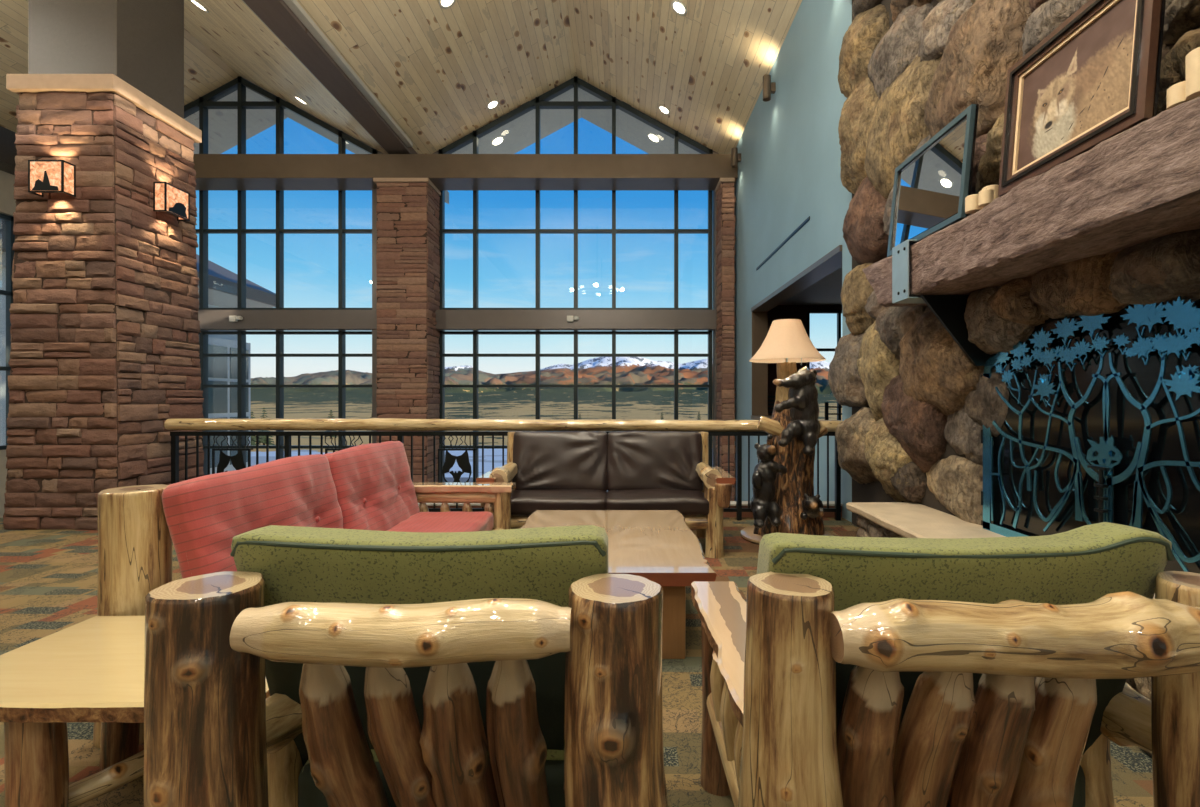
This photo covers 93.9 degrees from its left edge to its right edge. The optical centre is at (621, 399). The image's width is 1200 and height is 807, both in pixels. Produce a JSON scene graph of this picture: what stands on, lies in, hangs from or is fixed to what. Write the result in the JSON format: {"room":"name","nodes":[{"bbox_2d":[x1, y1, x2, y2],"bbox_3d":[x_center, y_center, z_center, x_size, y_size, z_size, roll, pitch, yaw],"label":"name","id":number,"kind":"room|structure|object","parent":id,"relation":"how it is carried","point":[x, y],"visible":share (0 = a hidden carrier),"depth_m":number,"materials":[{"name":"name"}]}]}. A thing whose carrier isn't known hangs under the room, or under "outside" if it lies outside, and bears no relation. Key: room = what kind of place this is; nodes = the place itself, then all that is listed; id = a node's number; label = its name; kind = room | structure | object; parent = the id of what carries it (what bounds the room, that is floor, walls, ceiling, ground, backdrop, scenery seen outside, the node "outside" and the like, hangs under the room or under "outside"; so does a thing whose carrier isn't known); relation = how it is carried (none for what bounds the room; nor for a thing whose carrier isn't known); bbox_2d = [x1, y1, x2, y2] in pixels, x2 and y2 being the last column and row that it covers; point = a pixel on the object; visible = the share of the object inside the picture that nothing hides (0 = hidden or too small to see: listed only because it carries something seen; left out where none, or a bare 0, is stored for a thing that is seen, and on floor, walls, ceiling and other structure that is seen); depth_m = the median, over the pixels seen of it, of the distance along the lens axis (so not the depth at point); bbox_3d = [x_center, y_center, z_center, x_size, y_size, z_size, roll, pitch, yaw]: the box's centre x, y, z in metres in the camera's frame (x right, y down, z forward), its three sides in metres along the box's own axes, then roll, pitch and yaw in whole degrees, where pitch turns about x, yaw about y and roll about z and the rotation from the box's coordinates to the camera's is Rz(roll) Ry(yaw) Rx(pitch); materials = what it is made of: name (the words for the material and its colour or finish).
{"room":"hotel lobby","nodes":[
{"label":"hotel lobby","id":0,"kind":"room"},
{"bbox_2d":[0,170,15,517],"bbox_3d":[-12.250,-0.270,3.300,0.300,10.300,18.600,0,0,0],"label":"wall","id":1,"kind":"structure","parent":0,"point":[7,201],"depth_m":10.97,"materials":[{"name":"brown brick"}]},
{"bbox_2d":[0,213,14,449],"bbox_3d":[-12.230,-1.345,9.700,0.100,4.650,5.480,0,0,0],"label":"window","id":2,"kind":"structure","parent":1,"relation":"in","point":[7,221],"depth_m":11.16,"materials":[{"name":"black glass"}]},
{"bbox_2d":[0,126,16,174],"bbox_3d":[-11.850,-4.795,3.250,0.500,0.650,18.500,0,0,0],"label":"trim","id":3,"kind":"structure","parent":1,"relation":"attached to","point":[8,151],"depth_m":10.61,"materials":[{"name":"brown paint"}]},
{"bbox_2d":[0,0,238,132],"bbox_3d":[-10.450,-6.267,3.250,3.900,2.326,18.500,0,0,0],"label":"ceiling","id":4,"kind":"structure","parent":0,"point":[204,72],"depth_m":10.63,"materials":[{"name":"brown wood"}]},
{"bbox_2d":[184,87,287,153],"bbox_3d":[-10.550,-6.233,13.435,4.100,2.514,1.630,0,0,0],"label":"roof overhang","id":5,"kind":"object","parent":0,"point":[222,123],"visible":0.07,"depth_m":13.64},
{"bbox_2d":[184,0,387,153],"bbox_3d":[-6.660,-6.326,3.250,3.680,2.207,18.500,0,0,0],"label":"ceiling","id":6,"kind":"structure","parent":0,"point":[230,30],"depth_m":10.15,"materials":[{"name":"brown wood"}]},
{"bbox_2d":[190,0,208,12],"bbox_3d":[-6.654,-6.204,8.800,0.250,0.140,0.280,0,0,0],"label":"recessed light","id":7,"kind":"object","parent":6,"relation":"in","point":[196,3],"visible":1,"depth_m":8.80,"materials":[{"name":"white plastic"}]},
{"bbox_2d":[294,96,307,104],"bbox_3d":[-6.654,-6.204,11.600,0.250,0.140,0.280,0,0,0],"label":"recessed light","id":8,"kind":"object","parent":6,"relation":"in","point":[296,97],"visible":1,"depth_m":11.58,"materials":[{"name":"white plastic"}]},
{"bbox_2d":[245,79,448,203],"bbox_3d":[-6.450,-6.233,13.435,4.100,2.514,1.630,0,0,0],"label":"roof overhang","id":9,"kind":"object","parent":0,"point":[289,114],"visible":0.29,"depth_m":13.72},
{"bbox_2d":[297,0,575,153],"bbox_3d":[-2.800,-6.364,3.250,3.540,2.132,18.500,0,0,0],"label":"ceiling","id":10,"kind":"structure","parent":0,"point":[436,70],"depth_m":10.10,"materials":[{"name":"brown wood"}]},
{"bbox_2d":[439,0,454,7],"bbox_3d":[-2.746,-6.274,8.800,0.250,0.140,0.280,0,0,0],"label":"recessed light","id":11,"kind":"object","parent":10,"relation":"in","point":[445,3],"visible":1,"depth_m":8.85,"materials":[{"name":"white plastic"}]},
{"bbox_2d":[487,100,498,108],"bbox_3d":[-2.746,-6.274,11.900,0.250,0.140,0.280,0,0,0],"label":"recessed light","id":12,"kind":"object","parent":10,"relation":"in","point":[492,104],"visible":1,"depth_m":11.89,"materials":[{"name":"white plastic"}]},
{"bbox_2d":[452,88,580,153],"bbox_3d":[-3.080,-6.233,13.435,4.100,2.514,1.630,0,0,0],"label":"roof overhang","id":13,"kind":"object","parent":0,"point":[518,134],"visible":0.21,"depth_m":13.45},
{"bbox_2d":[493,138,502,144],"bbox_3d":[-2.950,-6.143,13.300,0.229,0.124,0.260,0,0,0],"label":"soffit light","id":14,"kind":"object","parent":13,"relation":"attached to","point":[498,140],"visible":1,"depth_m":13.28,"materials":[{"name":"white"}]},
{"bbox_2d":[377,150,718,153],"bbox_3d":[-4.765,-5.292,12.525,14.870,0.543,0.110,0,0,0],"label":"wall","id":15,"kind":"structure","parent":0,"point":[378,152],"depth_m":12.47,"materials":[{"name":"grey metal"}]},
{"bbox_2d":[184,76,376,475],"bbox_3d":[-8.500,-1.155,12.375,7.200,12.070,0.450,0,0,0],"label":"window","id":16,"kind":"structure","parent":15,"relation":"in","point":[279,321],"depth_m":12.44,"materials":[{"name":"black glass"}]},
{"bbox_2d":[229,316,242,321],"bbox_3d":[-8.338,-1.755,12.110,0.265,0.130,0.130,0,0,0],"label":"sensor","id":17,"kind":"object","parent":16,"relation":"attached to","point":[231,318],"visible":1,"depth_m":12.06,"materials":[{"name":"white plastic"}]},
{"bbox_2d":[242,0,412,146],"bbox_3d":[-4.650,-5.270,2.800,0.640,0.100,17.600,0,0,0],"label":"trim","id":18,"kind":"structure","parent":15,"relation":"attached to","point":[296,8],"depth_m":8.77,"materials":[{"name":"brown wood"}]},
{"bbox_2d":[243,0,416,153],"bbox_3d":[-4.685,-5.450,3.200,0.470,0.540,18.400,0,0,0],"label":"beam","id":19,"kind":"structure","parent":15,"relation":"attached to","point":[275,14],"depth_m":8.75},
{"bbox_2d":[193,154,737,189],"bbox_3d":[-4.850,-4.850,11.950,14.500,0.500,0.700,0,0,0],"label":"ceiling beam","id":20,"kind":"structure","parent":15,"relation":"attached to","point":[213,171],"depth_m":11.60,"materials":[{"name":"brown metal"}]},
{"bbox_2d":[435,76,716,482],"bbox_3d":[-1.000,-1.155,12.375,6.600,12.070,0.450,0,0,0],"label":"window","id":21,"kind":"structure","parent":15,"relation":"in","point":[475,321],"depth_m":12.44,"materials":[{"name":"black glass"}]},
{"bbox_2d":[567,316,578,321],"bbox_3d":[-1.058,-1.755,12.110,0.265,0.130,0.130,0,0,0],"label":"sensor","id":22,"kind":"object","parent":21,"relation":"attached to","point":[569,318],"visible":1,"depth_m":12.06,"materials":[{"name":"white plastic"}]},
{"bbox_2d":[0,518,1153,806],"bbox_3d":[-2.850,1.405,0.050,19.100,0.250,12.100,0,0,0],"label":"floor","id":23,"kind":"structure","parent":0,"point":[49,577],"depth_m":3.12,"materials":[{"name":"multicoloured carpet"}]},
{"bbox_2d":[3,0,204,529],"bbox_3d":[-5.539,-2.010,6.075,1.213,6.580,1.210,0,0,0],"label":"stone pier","id":24,"kind":"object","parent":23,"relation":"on","point":[105,326],"visible":0.92,"depth_m":5.54,"materials":[{"name":"stone"}]},
{"bbox_2d":[28,160,75,196],"bbox_3d":[-5.510,-2.140,5.423,0.330,0.310,0.154,0,0,0],"label":"sconce","id":25,"kind":"object","parent":24,"relation":"attached to","point":[44,176],"visible":1,"depth_m":5.36,"materials":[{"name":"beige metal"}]},
{"bbox_2d":[153,182,189,220],"bbox_3d":[-4.893,-2.150,6.080,0.154,0.310,0.330,0,0,0],"label":"sconce","id":26,"kind":"object","parent":24,"relation":"attached to","point":[168,198],"visible":1,"depth_m":6.00,"materials":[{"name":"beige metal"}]},
{"bbox_2d":[0,616,269,806],"bbox_3d":[-1.425,1.035,1.735,0.950,0.510,0.607,0,0,0],"label":"side table","id":27,"kind":"object","parent":23,"relation":"on","point":[92,669],"visible":0.33,"depth_m":1.55,"materials":[{"name":"brown wood"}]},
{"bbox_2d":[93,441,515,748],"bbox_3d":[-1.419,0.789,3.258,1.158,0.997,2.416,0,0,0],"label":"sofa","id":28,"kind":"object","parent":23,"relation":"on","point":[370,486],"visible":0.35,"depth_m":2.50,"materials":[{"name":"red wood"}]},
{"bbox_2d":[162,454,342,578],"bbox_3d":[-1.653,0.616,2.665,0.294,0.650,1.050,0,0,0],"label":"cushion","id":29,"kind":"object","parent":28,"relation":"on","point":[202,515],"depth_m":2.36,"materials":[{"name":"red fabric"}]},
{"bbox_2d":[323,441,419,530],"bbox_3d":[-1.655,0.616,3.740,0.290,0.650,1.080,0,0,0],"label":"cushion","id":30,"kind":"object","parent":28,"relation":"on","point":[375,489],"depth_m":3.59,"materials":[{"name":"red fabric"}]},
{"bbox_2d":[387,511,493,531],"bbox_3d":[-1.269,0.926,3.740,0.609,0.181,1.080,0,0,0],"label":"seat cushion","id":31,"kind":"object","parent":28,"relation":"on","point":[414,521],"depth_m":3.88,"materials":[{"name":"red fabric"}]},
{"bbox_2d":[143,525,667,806],"bbox_3d":[-0.387,0.779,1.425,0.964,1.021,1.068,0,0,0],"label":"armchair","id":32,"kind":"object","parent":23,"relation":"on","point":[508,667],"visible":1,"depth_m":1.01,"materials":[{"name":"brown wood"}]},
{"bbox_2d":[231,525,608,766],"bbox_3d":[-0.410,0.603,1.285,0.760,0.670,0.339,0,0,0],"label":"cushion","id":33,"kind":"object","parent":32,"relation":"on","point":[295,563],"depth_m":1.14,"materials":[{"name":"green fabric"}]},
{"bbox_2d":[298,749,564,806],"bbox_3d":[-0.394,0.873,1.551,0.665,0.166,0.670,0,0,0],"label":"seat cushion","id":34,"kind":"object","parent":32,"relation":"on","point":[309,795],"depth_m":1.23,"materials":[{"name":"green fabric"}]},
{"bbox_2d":[164,418,842,520],"bbox_3d":[-1.243,0.734,5.975,7.182,1.091,0.138,0,0,0],"label":"balcony railing","id":35,"kind":"object","parent":23,"relation":"on","point":[310,427],"visible":0.66,"depth_m":5.94,"materials":[{"name":"brown wood"}]},
{"bbox_2d":[476,431,735,557],"bbox_3d":[-0.129,0.786,4.902,2.096,1.004,0.900,0,0,0],"label":"leather loveseat","id":36,"kind":"object","parent":23,"relation":"on","point":[558,470],"visible":0.73,"depth_m":5.03,"materials":[{"name":"brown leather"}]},
{"bbox_2d":[511,489,606,514],"bbox_3d":[-0.564,0.876,4.841,0.872,0.157,0.588,0,0,0],"label":"seat cushion","id":37,"kind":"object","parent":36,"relation":"on","point":[523,501],"depth_m":4.56,"materials":[{"name":"brown leather"}]},
{"bbox_2d":[512,431,607,490],"bbox_3d":[-0.564,0.569,5.130,0.872,0.567,0.266,0,0,0],"label":"cushion","id":38,"kind":"object","parent":36,"relation":"on","point":[558,460],"depth_m":5.07,"materials":[{"name":"brown leather"}]},
{"bbox_2d":[607,431,702,490],"bbox_3d":[0.298,0.569,5.131,0.873,0.569,0.266,0,0,0],"label":"cushion","id":39,"kind":"object","parent":36,"relation":"on","point":[636,460],"depth_m":5.07,"materials":[{"name":"brown leather"}]},
{"bbox_2d":[606,489,708,514],"bbox_3d":[0.298,0.877,4.840,0.873,0.159,0.590,0,0,0],"label":"seat cushion","id":40,"kind":"object","parent":36,"relation":"on","point":[686,501],"depth_m":4.56,"materials":[{"name":"brown leather"}]},
{"bbox_2d":[520,510,716,658],"bbox_3d":[-0.115,1.055,3.455,1.153,0.450,1.530,0,0,0],"label":"coffee table","id":41,"kind":"object","parent":23,"relation":"on","point":[658,546],"visible":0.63,"depth_m":3.09,"materials":[{"name":"brown wood"}]},
{"bbox_2d":[741,319,833,543],"bbox_3d":[1.530,0.265,5.190,0.840,2.030,0.860,0,0,0],"label":"floor lamp","id":42,"kind":"object","parent":23,"relation":"on","point":[783,500],"visible":0.98,"depth_m":4.98,"materials":[{"name":"brown wood"}]},
{"bbox_2d":[691,522,1199,806],"bbox_3d":[0.707,0.775,1.457,1.017,1.029,1.086,0,0,0],"label":"armchair","id":43,"kind":"object","parent":23,"relation":"on","point":[851,671],"visible":1,"depth_m":1.04,"materials":[{"name":"beige wood"}]},
{"bbox_2d":[757,522,1171,753],"bbox_3d":[0.705,0.605,1.282,0.810,0.688,0.344,0,0,0],"label":"cushion","id":44,"kind":"object","parent":43,"relation":"on","point":[1087,563],"depth_m":1.13,"materials":[{"name":"green fabric"}]},
{"bbox_2d":[1072,765,1084,806],"bbox_3d":[0.714,0.875,1.570,0.682,0.164,0.667,0,0,0],"label":"seat cushion","id":45,"kind":"object","parent":43,"relation":"on","point":[1079,791],"depth_m":1.25,"materials":[{"name":"green fabric"}]},
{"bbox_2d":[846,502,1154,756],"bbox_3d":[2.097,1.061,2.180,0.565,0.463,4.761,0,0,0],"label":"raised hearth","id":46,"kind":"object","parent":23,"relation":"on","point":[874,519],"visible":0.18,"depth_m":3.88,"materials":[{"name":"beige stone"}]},
{"bbox_2d":[981,296,1199,573],"bbox_3d":[2.334,0.160,2.709,0.079,1.340,1.859,0,0,0],"label":"fireplace screen","id":47,"kind":"object","parent":46,"relation":"on","point":[1101,423],"visible":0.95,"depth_m":2.72,"materials":[{"name":"blue metal"}]},
{"bbox_2d":[828,0,1199,527],"bbox_3d":[2.648,-1.801,2.523,1.105,6.162,7.045,0,0,0],"label":"stone fireplace","id":48,"kind":"object","parent":23,"relation":"on","point":[908,69],"visible":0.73,"depth_m":3.98,"materials":[{"name":"brown stone"}]},
{"bbox_2d":[862,96,1199,365],"bbox_3d":[2.136,-0.635,2.665,0.552,0.830,3.530,0,0,0],"label":"mantel beam","id":49,"kind":"structure","parent":48,"relation":"on","point":[1141,183],"depth_m":2.47,"materials":[{"name":"wood"}]},
{"bbox_2d":[887,104,978,256],"bbox_3d":[1.976,-1.359,3.625,0.102,0.642,0.890,0,0,0],"label":"mirror","id":50,"kind":"object","parent":49,"relation":"on","point":[931,187],"visible":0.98,"depth_m":3.52,"materials":[{"name":"clear glass"}]},
{"bbox_2d":[965,194,981,213],"bbox_3d":[1.950,-1.093,3.107,0.080,0.097,0.080,0,0,0],"label":"pillar candle","id":51,"kind":"object","parent":49,"relation":"on","point":[971,201],"visible":0.8,"depth_m":3.08,"materials":[{"name":"beige wax"}]},
{"bbox_2d":[979,189,993,206],"bbox_3d":[1.950,-1.089,3.000,0.068,0.087,0.068,0,0,0],"label":"pillar candle","id":52,"kind":"object","parent":49,"relation":"on","point":[986,196],"visible":0.9,"depth_m":2.98,"materials":[{"name":"beige wax"}]},
{"bbox_2d":[982,185,998,207],"bbox_3d":[2.030,-1.114,3.081,0.086,0.137,0.086,0,0,0],"label":"pillar candle","id":53,"kind":"object","parent":49,"relation":"on","point":[995,188],"visible":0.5,"depth_m":3.04,"materials":[{"name":"beige wax"}]},
{"bbox_2d":[998,0,1165,196],"bbox_3d":[1.965,-1.361,2.460,0.104,0.647,0.800,0,0,0],"label":"picture","id":54,"kind":"object","parent":49,"relation":"on","point":[1094,78],"visible":1,"depth_m":2.39},
{"bbox_2d":[1017,0,1135,169],"bbox_3d":[1.972,-1.361,2.460,0.037,0.473,0.626,0,0,0],"label":"print","id":55,"kind":"object","parent":54,"relation":"attached to","point":[1083,81],"depth_m":2.42},
{"bbox_2d":[1167,81,1190,109],"bbox_3d":[1.990,-1.086,1.986,0.084,0.082,0.084,0,0,0],"label":"pillar candle","id":56,"kind":"object","parent":49,"relation":"on","point":[1175,93],"visible":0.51,"depth_m":1.97,"materials":[{"name":"beige wax"}]},
{"bbox_2d":[1185,47,1199,99],"bbox_3d":[1.990,-1.126,1.915,0.090,0.162,0.090,0,0,0],"label":"pillar candle","id":57,"kind":"object","parent":49,"relation":"on","point":[1192,59],"visible":0.94,"depth_m":1.91,"materials":[{"name":"beige wax"}]},
{"bbox_2d":[578,87,700,153],"bbox_3d":[1.020,-6.233,13.435,4.100,2.514,1.630,0,0,0],"label":"roof overhang","id":58,"kind":"object","parent":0,"point":[629,129],"visible":0.21,"depth_m":13.47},
{"bbox_2d":[649,135,657,141],"bbox_3d":[0.750,-6.219,13.300,0.229,0.124,0.260,0,0,0],"label":"soffit light","id":59,"kind":"object","parent":58,"relation":"attached to","point":[652,137],"visible":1,"depth_m":13.29,"materials":[{"name":"white"}]},
{"bbox_2d":[565,0,801,153],"bbox_3d":[0.810,-6.326,3.250,3.680,2.207,18.500,0,0,0],"label":"ceiling","id":60,"kind":"structure","parent":0,"point":[707,65],"depth_m":10.08,"materials":[{"name":"brown wood"}]},
{"bbox_2d":[658,105,669,114],"bbox_3d":[0.896,-6.161,11.900,0.250,0.140,0.280,0,0,0],"label":"recessed light","id":61,"kind":"object","parent":60,"relation":"in","point":[663,109],"visible":1,"depth_m":11.89,"materials":[{"name":"white plastic"}]},
{"bbox_2d":[671,0,686,15],"bbox_3d":[0.896,-6.161,8.800,0.250,0.140,0.280,0,0,0],"label":"recessed light","id":62,"kind":"object","parent":60,"relation":"in","point":[677,6],"visible":1,"depth_m":8.80,"materials":[{"name":"white plastic"}]},
{"bbox_2d":[734,0,851,521],"bbox_3d":[2.525,-0.220,3.300,0.250,10.200,18.600,0,0,0],"label":"wall","id":63,"kind":"structure","parent":0,"point":[789,168],"depth_m":7.79,"materials":[{"name":"blue paint"}]},
{"bbox_2d":[418,501,842,505],"bbox_3d":[-1.250,1.137,6.160,7.300,0.025,0.160,0,0,0],"label":"trim","id":64,"kind":"structure","parent":63,"relation":"attached to","point":[732,503],"depth_m":6.08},
{"bbox_2d":[428,506,841,517],"bbox_3d":[-1.250,1.340,6.160,7.300,0.380,0.120,0,0,0],"label":"trim","id":65,"kind":"structure","parent":63,"relation":"attached to","point":[725,514],"depth_m":6.10,"materials":[{"name":"brown wood"}]},
{"bbox_2d":[731,147,740,167],"bbox_3d":[2.304,-4.890,11.300,0.191,0.360,0.124,0,0,0],"label":"wall sconce","id":66,"kind":"object","parent":63,"relation":"attached to","point":[735,156],"visible":1,"depth_m":11.26,"materials":[{"name":"brown metal"}]},
{"bbox_2d":[763,74,775,101],"bbox_3d":[2.304,-4.890,8.780,0.191,0.360,0.124,0,0,0],"label":"wall sconce","id":67,"kind":"object","parent":63,"relation":"attached to","point":[769,87],"visible":1,"depth_m":8.74,"materials":[{"name":"brown metal"}]},
{"bbox_2d":[756,216,809,269],"bbox_3d":[2.393,-2.325,8.555,0.011,0.040,2.810,0,0,0],"label":"trim","id":68,"kind":"structure","parent":63,"relation":"attached to","point":[808,218],"depth_m":8.27,"materials":[{"name":"black metal"}]},
{"bbox_2d":[751,245,841,419],"bbox_3d":[2.515,-0.670,8.190,0.310,2.040,4.180,0,0,0],"label":"trim","id":69,"kind":"structure","parent":63,"relation":"attached to","point":[832,261],"depth_m":9.81,"materials":[{"name":"brown paint"}]},
{"bbox_2d":[768,305,841,414],"bbox_3d":[4.775,-0.395,12.600,4.250,3.850,0.200,0,0,0],"label":"wall","id":70,"kind":"structure","parent":0,"point":[779,312],"depth_m":12.50,"materials":[{"name":"brown paint"}]},
{"bbox_2d":[807,310,841,419],"bbox_3d":[5.225,-0.570,12.515,2.210,2.860,0.090,0,0,0],"label":"window","id":71,"kind":"structure","parent":70,"relation":"in","point":[838,312],"depth_m":12.47,"materials":[{"name":"black metal"}]},
{"bbox_2d":[779,267,841,304],"bbox_3d":[4.725,-2.220,9.250,4.150,0.200,6.500,0,0,0],"label":"ceiling","id":72,"kind":"structure","parent":0,"point":[826,291],"depth_m":11.15,"materials":[{"name":"grey paint"}]},
{"bbox_3d":[-4.700,4.955,9.350,14.800,0.150,6.300,0,0,0],"label":"floor","id":73,"kind":"structure","parent":0,"visible":0},
{"bbox_2d":[373,178,440,482],"bbox_3d":[-4.580,0.141,12.015,1.140,9.479,0.870,0,0,0],"label":"brick pilaster","id":74,"kind":"object","parent":73,"relation":"on","point":[407,209],"visible":0.54,"depth_m":11.64,"materials":[{"name":"brick"}]},
{"bbox_2d":[715,178,735,500],"bbox_3d":[2.206,0.141,12.015,0.353,9.479,0.870,0,0,0],"label":"brick pilaster","id":75,"kind":"object","parent":73,"relation":"on","point":[725,237],"visible":0.54,"depth_m":11.64,"materials":[{"name":"brick"}]},
{"bbox_3d":[4.725,1.410,9.300,4.150,0.240,6.400,0,0,0],"label":"floor","id":76,"kind":"structure","parent":0,"visible":0},
{"bbox_2d":[768,396,775,415],"bbox_3d":[3.185,0.570,10.910,1.050,1.420,0.080,0,0,0],"label":"screen","id":77,"kind":"object","parent":76,"relation":"on","point":[768,396],"visible":0.02,"depth_m":10.88,"materials":[{"name":"black metal"}]},
{"bbox_2d":[825,402,841,419],"bbox_3d":[5.100,0.660,10.400,2.650,1.240,0.060,0,0,0],"label":"guard rail","id":78,"kind":"object","parent":76,"relation":"on","point":[827,406],"visible":0.13,"depth_m":10.39,"materials":[{"name":"black metal"}]},
{"label":"outside","id":79,"kind":"structure","parent":0,"visible":0},
{"bbox_2d":[251,357,841,490],"bbox_3d":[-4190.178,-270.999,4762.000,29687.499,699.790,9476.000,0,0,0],"label":"landscape","id":80,"kind":"structure","parent":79,"point":[494,403],"depth_m":3125.03,"materials":[{"name":"brown soil"}]},
{"bbox_2d":[251,412,262,449],"bbox_3d":[-42.323,3.675,63.923,2.448,4.752,2.359,0,0,0],"label":"conifer","id":81,"kind":"object","parent":80,"relation":"on","point":[253,438],"visible":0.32,"depth_m":63.83,"materials":[{"name":"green plant"}]},
{"bbox_2d":[259,408,274,444],"bbox_3d":[-44.735,3.541,69.971,3.108,5.233,2.829,0,0,0],"label":"conifer","id":82,"kind":"object","parent":80,"relation":"on","point":[263,438],"visible":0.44,"depth_m":69.73,"materials":[{"name":"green plant"}]},
{"bbox_2d":[326,410,337,438],"bbox_3d":[-46.867,4.041,90.070,2.868,4.945,2.746,0,0,0],"label":"conifer","id":83,"kind":"object","parent":80,"relation":"on","point":[330,410],"visible":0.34,"depth_m":89.88,"materials":[{"name":"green plant"}]},
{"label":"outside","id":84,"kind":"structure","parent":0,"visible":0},
{"bbox_2d":[0,220,275,473],"bbox_3d":[-16.800,-0.220,16.750,8.400,11.400,8.100,0,0,0],"label":"building wing","id":85,"kind":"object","parent":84,"point":[222,283],"visible":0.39,"depth_m":18.37,"materials":[{"name":"grey paint"}]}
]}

